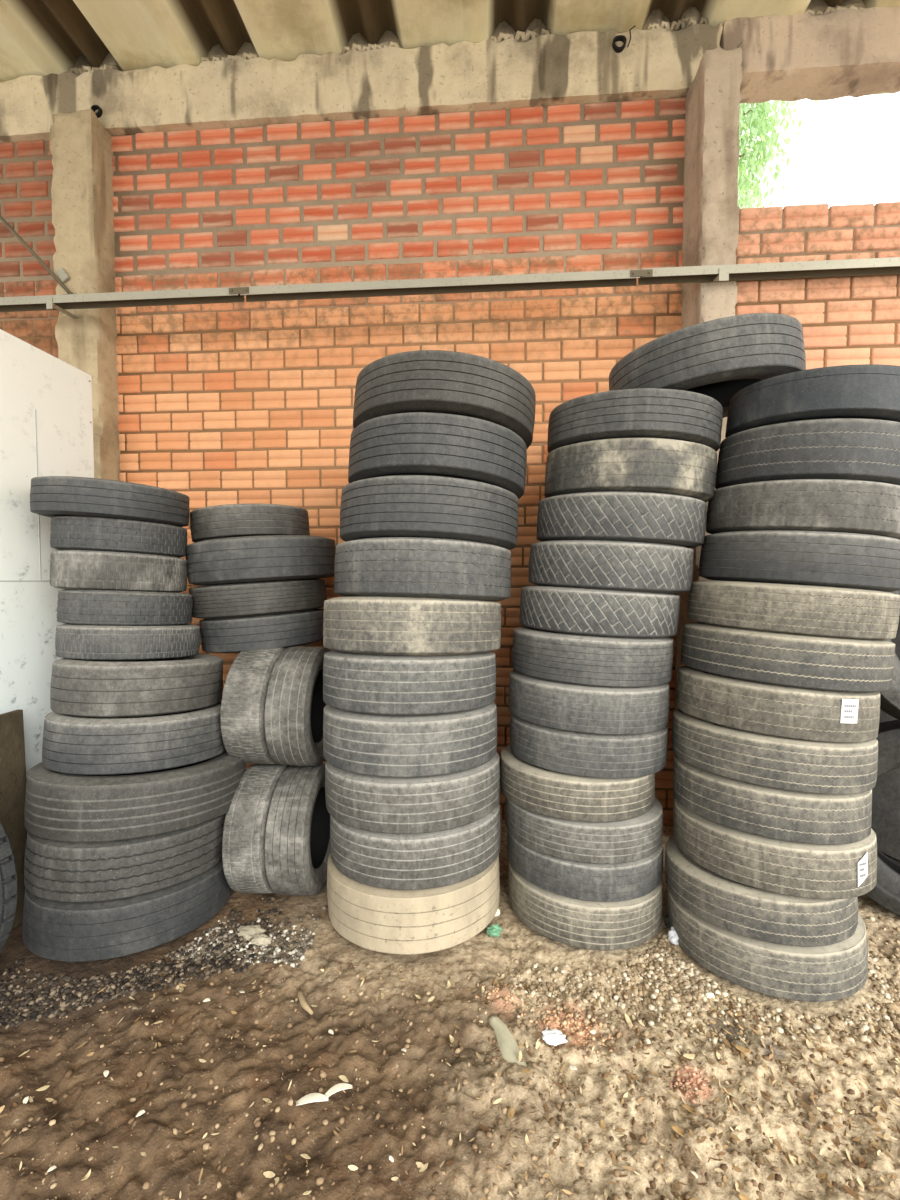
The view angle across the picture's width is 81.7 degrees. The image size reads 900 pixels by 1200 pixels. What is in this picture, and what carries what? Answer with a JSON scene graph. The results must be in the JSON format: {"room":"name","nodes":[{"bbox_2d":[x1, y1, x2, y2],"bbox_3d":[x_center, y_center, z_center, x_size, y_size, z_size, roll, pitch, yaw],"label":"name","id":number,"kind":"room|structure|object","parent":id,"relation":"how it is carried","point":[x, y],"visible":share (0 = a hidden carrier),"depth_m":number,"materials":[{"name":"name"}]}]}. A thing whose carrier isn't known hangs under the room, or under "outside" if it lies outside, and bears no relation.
{"room":"tire storage shed","nodes":[
{"label":"tire storage shed","id":0,"kind":"room"},
{"bbox_2d":[0,97,685,825],"bbox_3d":[-2.239,-0.933,4.167,7.898,5.330,0.141,0,2,4],"label":"wall","id":1,"kind":"structure","parent":0,"point":[244,402],"depth_m":3.93,"materials":[{"name":"brick"}]},
{"bbox_2d":[0,215,73,294],"bbox_3d":[-3.288,-2.776,3.866,1.060,1.164,0.054,0,2,4],"label":"diagonal brace","id":2,"kind":"object","parent":1,"relation":"attached to","point":[61,272],"visible":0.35,"depth_m":3.84,"materials":[{"name":"metal"}]},
{"bbox_2d":[49,108,120,480],"bbox_3d":[-2.785,-0.941,4.110,0.332,5.350,0.358,0,2,4],"label":"column","id":3,"kind":"structure","parent":1,"relation":"attached to","point":[82,193],"depth_m":3.88,"materials":[{"name":"concrete"}]},
{"bbox_2d":[91,105,102,117],"bbox_3d":[-2.681,-3.710,3.967,0.072,0.072,0.070,0,2,4],"label":"pipe stub","id":4,"kind":"object","parent":1,"relation":"attached to","point":[94,108],"visible":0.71,"depth_m":3.94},
{"bbox_2d":[0,23,722,142],"bbox_3d":[-2.140,-3.812,4.020,8.100,0.435,0.210,0,2,4],"label":"beam","id":5,"kind":"structure","parent":1,"relation":"on","point":[583,67],"depth_m":3.80,"materials":[{"name":"concrete"}]},
{"bbox_2d":[612,35,626,52],"bbox_3d":[1.188,-3.897,3.665,0.093,0.092,0.070,0,2,4],"label":"pipe stub","id":6,"kind":"object","parent":1,"relation":"attached to","point":[622,38],"visible":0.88,"depth_m":3.63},
{"bbox_2d":[673,47,741,826],"bbox_3d":[1.785,-0.917,3.700,0.238,5.335,0.483,0,2,4],"label":"column","id":7,"kind":"structure","parent":1,"relation":"attached to","point":[711,210],"depth_m":3.41,"materials":[{"name":"grey concrete"}]},
{"bbox_2d":[0,820,899,1199],"bbox_3d":[0.986,1.347,13.027,24.000,0.101,54.000,0,2,4],"label":"floor","id":8,"kind":"structure","parent":0,"point":[473,956],"depth_m":1.93,"materials":[{"name":"soil"}]},
{"bbox_2d":[0,822,16,951],"bbox_3d":[-2.387,1.261,2.240,1.001,1.004,0.292,0,2,10],"label":"tyre","id":9,"kind":"object","parent":8,"relation":"on","point":[8,875],"visible":1,"depth_m":2.23,"materials":[{"name":"rubber"}]},
{"bbox_2d":[0,709,27,929],"bbox_3d":[-2.350,1.178,2.740,0.033,1.150,0.260,-1,2,4],"label":"wooden board","id":10,"kind":"object","parent":8,"relation":"on","point":[13,780],"visible":0.52,"depth_m":2.79,"materials":[{"name":"wood"}]},
{"bbox_2d":[36,1085,49,1090],"bbox_3d":[-1.512,1.814,1.935,0.046,0.018,0.018,0,2,-8],"label":"dry leaf","id":11,"kind":"object","parent":8,"relation":"on","point":[45,1086],"visible":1,"depth_m":1.94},
{"bbox_2d":[0,329,93,778],"bbox_3d":[-2.442,0.129,3.087,0.054,3.215,0.890,0,2,4],"label":"panel","id":12,"kind":"object","parent":8,"relation":"on","point":[46,413],"visible":0.34,"depth_m":3.00,"materials":[{"name":"paint"}]},
{"bbox_2d":[82,1169,90,1179],"bbox_3d":[-1.128,1.790,1.616,0.012,0.010,0.033,1,2,14],"label":"dry leaf","id":13,"kind":"object","parent":8,"relation":"on","point":[89,1172],"visible":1,"depth_m":1.62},
{"bbox_2d":[23,860,231,961],"bbox_3d":[-1.762,1.601,2.931,1.002,0.339,1.005,2,3,44],"label":"tyre","id":14,"kind":"object","parent":8,"relation":"on","point":[52,930],"visible":0.55,"depth_m":2.50,"materials":[{"name":"rubber"}]},
{"bbox_2d":[24,814,225,901],"bbox_3d":[-1.766,1.326,2.934,0.984,0.367,0.996,0,2,9],"label":"tyre","id":15,"kind":"object","parent":14,"relation":"on","point":[60,871],"visible":0.44,"depth_m":2.50,"materials":[{"name":"rubber"}]},
{"bbox_2d":[24,751,245,842],"bbox_3d":[-1.739,1.038,2.968,1.067,0.388,1.072,-1,2,-22],"label":"tyre","id":16,"kind":"object","parent":15,"relation":"on","point":[64,807],"visible":0.7,"depth_m":2.52,"materials":[{"name":"rubber"}]},
{"bbox_2d":[42,701,225,774],"bbox_3d":[-1.763,0.752,2.994,0.916,0.345,0.926,1,3,24],"label":"tyre","id":17,"kind":"object","parent":16,"relation":"on","point":[71,744],"visible":0.7,"depth_m":2.60,"materials":[{"name":"rubber"}]},
{"bbox_2d":[50,653,222,717],"bbox_3d":[-1.785,0.472,3.025,0.852,0.343,0.860,1,2,19],"label":"tyre","id":18,"kind":"object","parent":17,"relation":"on","point":[80,688],"visible":0.87,"depth_m":2.67,"materials":[{"name":"rubber"}]},
{"bbox_2d":[55,624,199,660],"bbox_3d":[-1.871,0.235,3.061,0.722,0.229,0.722,-1,3,-33],"label":"tyre","id":19,"kind":"object","parent":18,"relation":"on","point":[76,642],"visible":0.94,"depth_m":2.76,"materials":[{"name":"rubber"}]},
{"bbox_2d":[57,589,192,625],"bbox_3d":[-1.895,0.044,3.069,0.675,0.227,0.678,1,3,24],"label":"tyre","id":20,"kind":"object","parent":19,"relation":"on","point":[75,607],"visible":0.98,"depth_m":2.79,"materials":[{"name":"rubber"}]},
{"bbox_2d":[50,550,187,592],"bbox_3d":[-1.936,-0.163,3.079,0.684,0.247,0.684,1,3,24],"label":"tyre","id":21,"kind":"object","parent":20,"relation":"on","point":[69,569],"visible":1,"depth_m":2.79,"materials":[{"name":"rubber"}]},
{"bbox_2d":[50,515,186,557],"bbox_3d":[-1.937,-0.365,3.077,0.680,0.217,0.682,1,3,25],"label":"tyre","id":22,"kind":"object","parent":21,"relation":"on","point":[68,532],"visible":0.98,"depth_m":2.79,"materials":[{"name":"rubber"}]},
{"bbox_2d":[30,476,189,526],"bbox_3d":[-1.957,-0.557,3.042,0.779,0.234,0.776,1,2,16],"label":"tyre","id":23,"kind":"object","parent":22,"relation":"on","point":[50,496],"visible":0.85,"depth_m":2.72,"materials":[{"name":"rubber"}]},
{"bbox_2d":[136,1110,144,1116],"bbox_3d":[-1.059,1.756,1.779,0.028,0.011,0.016,-2,3,-35],"label":"chip","id":24,"kind":"object","parent":8,"relation":"on","point":[141,1112],"visible":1,"depth_m":1.78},
{"bbox_2d":[0,895,289,1029],"bbox_3d":[-1.564,1.762,2.655,1.438,0.079,0.735,-1,2,-18],"label":"gravel","id":25,"kind":"object","parent":8,"relation":"on","point":[71,1001],"visible":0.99,"depth_m":2.40,"materials":[{"name":"gravel"}]},
{"bbox_2d":[170,905,326,968],"bbox_3d":[-1.028,1.749,2.730,0.683,0.057,0.467,0,2,4],"label":"gravel","id":26,"kind":"object","parent":8,"relation":"on","point":[264,957],"visible":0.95,"depth_m":2.63,"materials":[{"name":"gravel"}]},
{"bbox_2d":[237,925,265,938],"bbox_3d":[-1.037,1.723,2.713,0.158,0.042,0.090,0,2,4],"label":"stone","id":27,"kind":"object","parent":8,"relation":"on","point":[248,932],"visible":0.91,"depth_m":2.69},
{"bbox_2d":[222,764,290,893],"bbox_3d":[-1.105,1.365,3.150,0.254,0.724,0.720,0,2,3],"label":"tyre","id":28,"kind":"object","parent":8,"relation":"on","point":[243,840],"visible":0.58,"depth_m":2.84,"materials":[{"name":"rubber"}]},
{"bbox_2d":[220,647,285,763],"bbox_3d":[-1.149,0.646,3.245,0.277,0.729,0.722,1,2,3],"label":"tyre","id":29,"kind":"object","parent":28,"relation":"on","point":[242,712],"visible":0.56,"depth_m":2.92,"materials":[{"name":"rubber"}]},
{"bbox_2d":[199,609,323,652],"bbox_3d":[-1.253,0.197,3.529,0.803,0.271,0.803,1,3,29],"label":"tyre","id":30,"kind":"object","parent":29,"relation":"on","point":[291,629],"visible":0.87,"depth_m":3.18,"materials":[{"name":"rubber"}]},
{"bbox_2d":[189,578,326,618],"bbox_3d":[-1.274,-0.016,3.504,0.864,0.259,0.861,-2,3,-35],"label":"tyre","id":31,"kind":"object","parent":30,"relation":"on","point":[245,599],"visible":0.97,"depth_m":3.13,"materials":[{"name":"rubber"}]},
{"bbox_2d":[186,535,335,585],"bbox_3d":[-1.237,-0.258,3.476,0.948,0.321,0.940,0,2,-3],"label":"tyre","id":32,"kind":"object","parent":31,"relation":"on","point":[230,560],"visible":0.95,"depth_m":3.06,"materials":[{"name":"rubber"}]},
{"bbox_2d":[190,503,309,542],"bbox_3d":[-1.330,-0.494,3.494,0.748,0.246,0.745,1,3,29],"label":"tyre","id":33,"kind":"object","parent":32,"relation":"on","point":[229,520],"visible":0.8,"depth_m":3.17,"materials":[{"name":"rubber"}]},
{"bbox_2d":[250,934,271,945],"bbox_3d":[-0.963,1.729,2.656,0.109,0.034,0.070,0,2,4],"label":"stone","id":34,"kind":"object","parent":8,"relation":"on","point":[261,939],"visible":1,"depth_m":2.64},
{"bbox_2d":[265,764,330,895],"bbox_3d":[-0.867,1.365,3.132,0.256,0.724,0.720,0,2,3],"label":"tyre","id":35,"kind":"object","parent":8,"relation":"on","point":[297,835],"visible":0.8,"depth_m":2.86,"materials":[{"name":"rubber"}]},
{"bbox_2d":[264,647,330,765],"bbox_3d":[-0.896,0.651,3.226,0.279,0.729,0.722,1,2,3],"label":"tyre","id":36,"kind":"object","parent":35,"relation":"on","point":[294,705],"visible":0.79,"depth_m":2.93,"materials":[{"name":"rubber"}]},
{"bbox_2d":[297,987,312,1014],"bbox_3d":[-0.646,1.760,2.285,0.036,0.029,0.170,-2,3,-35],"label":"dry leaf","id":37,"kind":"object","parent":8,"relation":"on","point":[304,1005],"visible":1,"depth_m":2.26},
{"bbox_2d":[300,1154,310,1158],"bbox_3d":[-0.469,1.810,1.691,0.037,0.006,0.013,1,3,24],"label":"dry leaf","id":38,"kind":"object","parent":8,"relation":"on","point":[306,1156],"visible":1,"depth_m":1.69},
{"bbox_2d":[296,1083,352,1105],"bbox_3d":[-0.446,1.766,1.851,0.197,0.037,0.035,-1,2,-15],"label":"dry leaf","id":39,"kind":"object","parent":8,"relation":"on","point":[312,1097],"visible":1,"depth_m":1.85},
{"bbox_2d":[338,1075,347,1081],"bbox_3d":[-0.394,1.777,1.931,0.046,0.008,0.015,2,3,36],"label":"dry leaf","id":40,"kind":"object","parent":8,"relation":"on","point":[342,1077],"visible":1,"depth_m":1.93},
{"bbox_2d":[327,852,499,954],"bbox_3d":[-0.204,1.577,2.990,0.980,0.350,0.979,1,3,29],"label":"tyre","id":41,"kind":"object","parent":8,"relation":"on","point":[401,922],"visible":0.54,"depth_m":2.56,"materials":[{"name":"rubber"}]},
{"bbox_2d":[330,803,500,889],"bbox_3d":[-0.193,1.285,2.985,0.969,0.322,0.967,2,3,45],"label":"tyre","id":42,"kind":"object","parent":41,"relation":"on","point":[443,858],"visible":0.48,"depth_m":2.56,"materials":[{"name":"rubber"}]},
{"bbox_2d":[325,752,499,833],"bbox_3d":[-0.208,1.012,2.982,0.991,0.320,0.988,2,3,44],"label":"tyre","id":43,"kind":"object","parent":42,"relation":"on","point":[391,805],"visible":0.55,"depth_m":2.54,"materials":[{"name":"rubber"}]},
{"bbox_2d":[323,702,496,776],"bbox_3d":[-0.222,0.727,2.975,0.979,0.350,0.983,1,3,25],"label":"tyre","id":44,"kind":"object","parent":43,"relation":"on","point":[360,743],"visible":0.77,"depth_m":2.54,"materials":[{"name":"rubber"}]},
{"bbox_2d":[323,650,495,715],"bbox_3d":[-0.226,0.430,2.970,0.973,0.349,0.977,-1,2,-19],"label":"tyre","id":45,"kind":"object","parent":44,"relation":"on","point":[394,685],"visible":0.88,"depth_m":2.54,"materials":[{"name":"rubber"}]},
{"bbox_2d":[323,596,500,655],"bbox_3d":[-0.211,0.138,2.964,0.999,0.344,1.004,2,3,44],"label":"tyre","id":46,"kind":"object","parent":45,"relation":"on","point":[372,625],"visible":0.99,"depth_m":2.52,"materials":[{"name":"rubber"}]},
{"bbox_2d":[334,537,510,600],"bbox_3d":[-0.151,-0.153,2.956,0.993,0.345,0.988,-1,3,-31],"label":"tyre","id":47,"kind":"object","parent":46,"relation":"on","point":[420,567],"visible":0.99,"depth_m":2.52,"materials":[{"name":"rubber"}]},
{"bbox_2d":[340,475,518,549],"bbox_3d":[-0.115,-0.448,2.941,0.993,0.354,0.998,1,2,18],"label":"tyre","id":48,"kind":"object","parent":47,"relation":"on","point":[427,506],"visible":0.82,"depth_m":2.50,"materials":[{"name":"rubber"}]},
{"bbox_2d":[348,412,526,498],"bbox_3d":[-0.067,-0.739,2.914,0.982,0.359,0.991,1,3,24],"label":"tyre","id":49,"kind":"object","parent":48,"relation":"on","point":[414,443],"visible":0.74,"depth_m":2.48,"materials":[{"name":"rubber"}]},
{"bbox_2d":[353,350,535,448],"bbox_3d":[-0.031,-1.014,2.879,0.989,0.354,1.000,1,3,24],"label":"tyre","id":50,"kind":"object","parent":49,"relation":"on","point":[430,381],"visible":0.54,"depth_m":2.44,"materials":[{"name":"rubber"}]},
{"bbox_2d":[0,958,899,1199],"bbox_3d":[0.198,1.792,1.938,3.916,0.093,1.069,0,2,4],"label":"pebbles","id":51,"kind":"object","parent":8,"relation":"on","point":[562,1091],"visible":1,"depth_m":1.86,"materials":[{"name":"stone"}]},
{"bbox_2d":[0,949,899,1199],"bbox_3d":[0.196,1.786,1.959,3.926,0.085,1.130,0,2,4],"label":"leaf litter","id":52,"kind":"object","parent":8,"relation":"on","point":[268,1174],"visible":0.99,"depth_m":1.86,"materials":[{"name":"plant"}]},
{"bbox_2d":[486,924,501,936],"bbox_3d":[0.231,1.710,2.702,0.085,0.053,0.056,0,2,4],"label":"plastic bottle piece","id":53,"kind":"object","parent":8,"relation":"on","point":[494,930],"visible":1,"depth_m":2.69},
{"bbox_2d":[468,981,523,1018],"bbox_3d":[0.207,1.763,2.315,0.251,0.044,0.206,0,2,4],"label":"rubble","id":54,"kind":"object","parent":8,"relation":"on","point":[495,989],"visible":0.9,"depth_m":2.32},
{"bbox_2d":[488,1014,526,1065],"bbox_3d":[0.231,1.786,2.091,0.090,0.040,0.268,-1,2,-22],"label":"wood offcut","id":55,"kind":"object","parent":8,"relation":"on","point":[508,1046],"visible":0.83,"depth_m":2.09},
{"bbox_2d":[507,1106,514,1117],"bbox_3d":[0.211,1.771,1.796,0.021,0.012,0.044,2,3,34],"label":"dry leaf","id":56,"kind":"object","parent":8,"relation":"on","point":[511,1111],"visible":1,"depth_m":1.80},
{"bbox_2d":[518,1050,521,1061],"bbox_3d":[0.272,1.762,2.009,0.015,0.011,0.043,1,2,18],"label":"dry leaf","id":57,"kind":"object","parent":8,"relation":"on","point":[520,1052],"visible":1,"depth_m":2.01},
{"bbox_2d":[525,1134,529,1145],"bbox_3d":[0.254,1.778,1.709,0.013,0.012,0.035,0,2,-7],"label":"dry leaf","id":58,"kind":"object","parent":8,"relation":"on","point":[527,1142],"visible":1,"depth_m":1.71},
{"bbox_2d":[541,1029,567,1045],"bbox_3d":[0.420,1.754,2.087,0.105,0.028,0.068,0,2,4],"label":"scrap","id":59,"kind":"object","parent":8,"relation":"on","point":[554,1037],"visible":1,"depth_m":2.08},
{"bbox_2d":[511,987,629,1058],"bbox_3d":[0.486,1.781,2.178,0.514,0.048,0.225,2,3,36],"label":"rubble","id":60,"kind":"object","parent":8,"relation":"on","point":[577,1022],"visible":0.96,"depth_m":2.18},
{"bbox_2d":[508,863,662,949],"bbox_3d":[0.756,1.614,2.963,0.843,0.270,0.847,2,3,42],"label":"tyre","id":61,"kind":"object","parent":8,"relation":"on","point":[593,925],"visible":0.44,"depth_m":2.59,"materials":[{"name":"rubber"}]},
{"bbox_2d":[507,830,662,901],"bbox_3d":[0.756,1.402,2.971,0.855,0.231,0.855,0,2,9],"label":"tyre","id":62,"kind":"object","parent":61,"relation":"on","point":[639,878],"visible":0.35,"depth_m":2.59,"materials":[{"name":"rubber"}]},
{"bbox_2d":[505,797,662,863],"bbox_3d":[0.750,1.208,2.969,0.862,0.245,0.864,0,2,-10],"label":"tyre","id":63,"kind":"object","parent":62,"relation":"on","point":[640,837],"visible":0.48,"depth_m":2.59,"materials":[{"name":"rubber"}]},
{"bbox_2d":[500,744,654,821],"bbox_3d":[0.715,0.995,2.977,0.857,0.253,0.857,-2,3,-44],"label":"tyre","id":64,"kind":"object","parent":63,"relation":"on","point":[536,789],"visible":0.56,"depth_m":2.60,"materials":[{"name":"rubber"}]},
{"bbox_2d":[510,713,667,777],"bbox_3d":[0.780,0.776,2.981,0.864,0.253,0.866,1,2,14],"label":"tyre","id":65,"kind":"object","parent":64,"relation":"on","point":[557,750],"visible":0.58,"depth_m":2.60,"materials":[{"name":"rubber"}]},
{"bbox_2d":[509,669,668,734],"bbox_3d":[0.781,0.546,2.985,0.880,0.274,0.881,1,3,25],"label":"tyre","id":66,"kind":"object","parent":65,"relation":"on","point":[552,704],"visible":0.66,"depth_m":2.60,"materials":[{"name":"rubber"}]},
{"bbox_2d":[512,626,672,687],"bbox_3d":[0.802,0.300,2.987,0.885,0.286,0.881,-1,2,-12],"label":"tyre","id":67,"kind":"object","parent":66,"relation":"on","point":[598,661],"visible":0.86,"depth_m":2.60,"materials":[{"name":"rubber"}]},
{"bbox_2d":[520,585,679,637],"bbox_3d":[0.840,0.055,2.985,0.874,0.278,0.873,1,2,22],"label":"tyre","id":68,"kind":"object","parent":67,"relation":"on","point":[566,610],"visible":0.99,"depth_m":2.60,"materials":[{"name":"rubber"}]},
{"bbox_2d":[529,540,693,592],"bbox_3d":[0.900,-0.189,2.974,0.892,0.291,0.887,0,2,10],"label":"tyre","id":69,"kind":"object","parent":68,"relation":"on","point":[589,564],"visible":1,"depth_m":2.58,"materials":[{"name":"rubber"}]},
{"bbox_2d":[537,491,706,547],"bbox_3d":[0.951,-0.435,2.956,0.907,0.289,0.903,2,3,35],"label":"tyre","id":70,"kind":"object","parent":69,"relation":"on","point":[649,517],"visible":0.88,"depth_m":2.56,"materials":[{"name":"rubber"}]},
{"bbox_2d":[545,438,716,501],"bbox_3d":[0.993,-0.686,2.928,0.906,0.306,0.903,1,3,29],"label":"tyre","id":71,"kind":"object","parent":70,"relation":"on","point":[655,465],"visible":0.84,"depth_m":2.53,"materials":[{"name":"rubber"}]},
{"bbox_2d":[547,388,722,452],"bbox_3d":[1.004,-0.926,2.896,0.907,0.267,0.907,0,2,-12],"label":"tyre","id":72,"kind":"object","parent":71,"relation":"on","point":[689,416],"visible":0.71,"depth_m":2.50,"materials":[{"name":"rubber"}]},
{"bbox_2d":[609,313,805,417],"bbox_3d":[1.380,-1.211,2.867,0.968,0.359,0.955,0,2,-3],"label":"tyre","id":73,"kind":"object","parent":72,"relation":"on","point":[719,358],"visible":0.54,"depth_m":2.46,"materials":[{"name":"rubber"}]},
{"bbox_2d":[600,1119,604,1129],"bbox_3d":[0.523,1.799,1.782,0.015,0.009,0.032,1,2,12],"label":"dry leaf","id":74,"kind":"object","parent":8,"relation":"on","point":[602,1124],"visible":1,"depth_m":1.78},
{"bbox_2d":[624,1013,632,1025],"bbox_3d":[0.754,1.778,2.203,0.020,0.014,0.058,0,2,-6],"label":"dry leaf","id":75,"kind":"object","parent":8,"relation":"on","point":[627,1018],"visible":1,"depth_m":2.20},
{"bbox_2d":[668,927,678,944],"bbox_3d":[1.157,1.711,2.663,0.083,0.062,0.083,0,2,4],"label":"plastic bag","id":76,"kind":"object","parent":8,"relation":"on","point":[673,938],"visible":0.63,"depth_m":2.64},
{"bbox_2d":[671,1125,684,1136],"bbox_3d":[0.776,1.794,1.755,0.053,0.015,0.025,2,3,40],"label":"dry leaf","id":77,"kind":"object","parent":8,"relation":"on","point":[675,1128],"visible":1,"depth_m":1.76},
{"bbox_2d":[683,1054,694,1058],"bbox_3d":[0.937,1.784,2.033,0.059,0.018,0.021,0,2,-9],"label":"dry leaf","id":78,"kind":"object","parent":8,"relation":"on","point":[689,1056],"visible":1,"depth_m":2.04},
{"bbox_2d":[682,1104,697,1112],"bbox_3d":[0.849,1.802,1.840,0.052,0.016,0.024,2,3,39],"label":"dry leaf","id":79,"kind":"object","parent":8,"relation":"on","point":[685,1106],"visible":1,"depth_m":1.84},
{"bbox_2d":[670,1065,720,1103],"bbox_3d":[0.912,1.804,1.936,0.177,0.036,0.144,1,2,21],"label":"rubble","id":80,"kind":"object","parent":8,"relation":"on","point":[692,1086],"visible":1,"depth_m":1.94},
{"bbox_2d":[508,916,899,1048],"bbox_3d":[1.393,1.763,2.628,2.252,0.093,1.137,0,2,1],"label":"gravel","id":81,"kind":"object","parent":8,"relation":"on","point":[686,992],"visible":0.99,"depth_m":2.33,"materials":[{"name":"gravel"}]},
{"bbox_2d":[705,992,714,997],"bbox_3d":[1.153,1.750,2.307,0.038,0.019,0.029,0,2,4],"label":"stone","id":82,"kind":"object","parent":81,"relation":"on","point":[707,994],"visible":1,"depth_m":2.30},
{"bbox_2d":[735,1045,750,1052],"bbox_3d":[1.155,1.775,2.051,0.057,0.015,0.027,1,3,29],"label":"dry leaf","id":83,"kind":"object","parent":8,"relation":"on","point":[741,1048],"visible":1,"depth_m":2.05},
{"bbox_2d":[738,1194,750,1199],"bbox_3d":[0.893,1.806,1.555,0.026,0.014,0.056,-1,3,-25],"label":"dry leaf","id":84,"kind":"object","parent":8,"relation":"on","point":[741,1196],"visible":1,"depth_m":1.57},
{"bbox_2d":[667,886,867,1001],"bbox_3d":[1.579,1.631,2.655,0.868,0.279,0.866,2,3,41],"label":"tyre","id":85,"kind":"object","parent":8,"relation":"on","point":[836,971],"visible":0.51,"depth_m":2.28,"materials":[{"name":"rubber"}]},
{"bbox_2d":[665,835,857,946],"bbox_3d":[1.550,1.413,2.651,0.837,0.262,0.837,-2,3,-44],"label":"tyre","id":86,"kind":"object","parent":85,"relation":"on","point":[730,905],"visible":0.56,"depth_m":2.30,"materials":[{"name":"rubber"}]},
{"bbox_2d":[674,798,876,898],"bbox_3d":[1.621,1.191,2.659,0.876,0.283,0.878,2,3,45],"label":"tyre","id":87,"kind":"object","parent":86,"relation":"on","point":[804,870],"visible":0.56,"depth_m":2.29,"materials":[{"name":"rubber"}]},
{"bbox_2d":[673,755,871,844],"bbox_3d":[1.613,0.964,2.670,0.862,0.272,0.861,-1,3,-26],"label":"tyre","id":88,"kind":"object","parent":87,"relation":"on","point":[780,814],"visible":0.65,"depth_m":2.30,"materials":[{"name":"rubber"}]},
{"bbox_2d":[671,708,877,793],"bbox_3d":[1.632,0.738,2.685,0.894,0.279,0.896,1,2,14],"label":"tyre","id":89,"kind":"object","parent":88,"relation":"on","point":[745,756],"visible":0.77,"depth_m":2.30,"materials":[{"name":"rubber"}]},
{"bbox_2d":[676,666,879,742],"bbox_3d":[1.656,0.508,2.694,0.883,0.284,0.884,1,3,24],"label":"tyre","id":90,"kind":"object","parent":89,"relation":"on","point":[760,708],"visible":0.86,"depth_m":2.32,"materials":[{"name":"rubber"}]},
{"bbox_2d":[681,622,894,692],"bbox_3d":[1.704,0.273,2.701,0.921,0.294,0.918,1,2,22],"label":"tyre","id":91,"kind":"object","parent":90,"relation":"on","point":[772,658],"visible":0.98,"depth_m":2.31,"materials":[{"name":"rubber"}]},
{"bbox_2d":[687,580,899,639],"bbox_3d":[1.736,0.038,2.704,0.915,0.282,0.910,1,2,22],"label":"tyre","id":92,"kind":"object","parent":91,"relation":"on","point":[808,610],"visible":0.98,"depth_m":2.31,"materials":[{"name":"rubber"}]},
{"bbox_2d":[699,530,899,591],"bbox_3d":[1.785,-0.198,2.696,0.892,0.306,0.887,1,2,18],"label":"tyre","id":93,"kind":"object","parent":92,"relation":"on","point":[797,557],"visible":0.9,"depth_m":2.32,"materials":[{"name":"rubber"}]},
{"bbox_2d":[706,479,899,539],"bbox_3d":[1.813,-0.438,2.686,0.884,0.299,0.878,2,3,33],"label":"tyre","id":94,"kind":"object","parent":93,"relation":"on","point":[832,505],"visible":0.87,"depth_m":2.31,"materials":[{"name":"rubber"}]},
{"bbox_2d":[715,418,899,488],"bbox_3d":[1.848,-0.687,2.661,0.869,0.338,0.860,1,2,14],"label":"tyre","id":95,"kind":"object","parent":94,"relation":"on","point":[862,449],"visible":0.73,"depth_m":2.31,"materials":[{"name":"rubber"}]},
{"bbox_2d":[725,364,899,437],"bbox_3d":[1.869,-0.925,2.614,0.857,0.281,0.847,1,2,22],"label":"tyre","id":96,"kind":"object","parent":95,"relation":"on","point":[866,391],"visible":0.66,"depth_m":2.28,"materials":[{"name":"rubber"}]},
{"bbox_2d":[844,705,855,717],"bbox_3d":[1.737,0.484,2.257,0.059,0.062,0.002,0,2,-10],"label":"print","id":97,"kind":"object","parent":90,"relation":"attached to","point":[849,710],"depth_m":2.26},
{"bbox_2d":[817,1173,824,1178],"bbox_3d":[1.171,1.819,1.641,0.033,0.008,0.015,0,2,-8],"label":"dry leaf","id":98,"kind":"object","parent":8,"relation":"on","point":[820,1176],"visible":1,"depth_m":1.64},
{"bbox_2d":[866,720,899,915],"bbox_3d":[2.638,1.207,2.839,1.071,1.075,0.325,1,3,31],"label":"tyre","id":99,"kind":"object","parent":8,"relation":"on","point":[886,892],"visible":0.17,"depth_m":2.85,"materials":[{"name":"rubber"}]},
{"bbox_2d":[880,590,899,719],"bbox_3d":[2.720,0.217,2.813,1.000,1.020,0.456,1,2,20],"label":"tyre","id":100,"kind":"object","parent":99,"relation":"on","point":[890,699],"visible":0.06,"depth_m":2.77,"materials":[{"name":"rubber"}]},
{"bbox_2d":[871,615,899,862],"bbox_3d":[3.177,0.719,3.290,2.002,2.002,0.250,0,2,5],"label":"tyre","id":101,"kind":"object","parent":8,"relation":"on","point":[885,824],"visible":0.09,"depth_m":3.23,"materials":[{"name":"rubber"}]},
{"bbox_2d":[0,0,899,93],"bbox_3d":[-2.653,-4.000,1.020,14.035,0.189,7.150,0,2,4],"label":"ceiling","id":102,"kind":"structure","parent":0,"point":[38,37],"depth_m":3.66,"materials":[{"name":"concrete"}]},
{"bbox_2d":[69,0,865,75],"bbox_3d":[-1.644,-4.117,3.962,9.120,0.181,0.166,0,2,4],"label":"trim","id":103,"kind":"structure","parent":102,"relation":"attached to","point":[691,15],"depth_m":3.76,"materials":[{"name":"concrete"}]},
{"bbox_2d":[719,6,899,102],"bbox_3d":[4.194,-3.841,3.559,4.599,0.380,0.265,0,2,4],"label":"concrete beam","id":104,"kind":"structure","parent":102,"relation":"attached to","point":[855,53],"depth_m":3.58,"materials":[{"name":"concrete"}]},
{"bbox_2d":[738,100,817,208],"bbox_3d":[6.819,-6.992,14.309,4.796,16.638,5.050,-2,3,-41],"label":"tree","id":105,"kind":"object","parent":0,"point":[757,122],"visible":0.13,"depth_m":13.04,"materials":[{"name":"green plant"}]},
{"bbox_2d":[735,202,899,369],"bbox_3d":[4.174,-0.401,3.403,4.594,4.336,0.174,0,2,4],"label":"wall","id":106,"kind":"structure","parent":0,"point":[845,320],"depth_m":3.38,"materials":[{"name":"brick"}]},
{"bbox_2d":[0,257,899,317],"bbox_3d":[-0.024,-2.092,3.556,9.800,0.101,0.246,0,2,4],"label":"steel rail","id":107,"kind":"object","parent":106,"relation":"attached to","point":[869,266],"visible":1,"depth_m":3.48,"materials":[{"name":"metal"}]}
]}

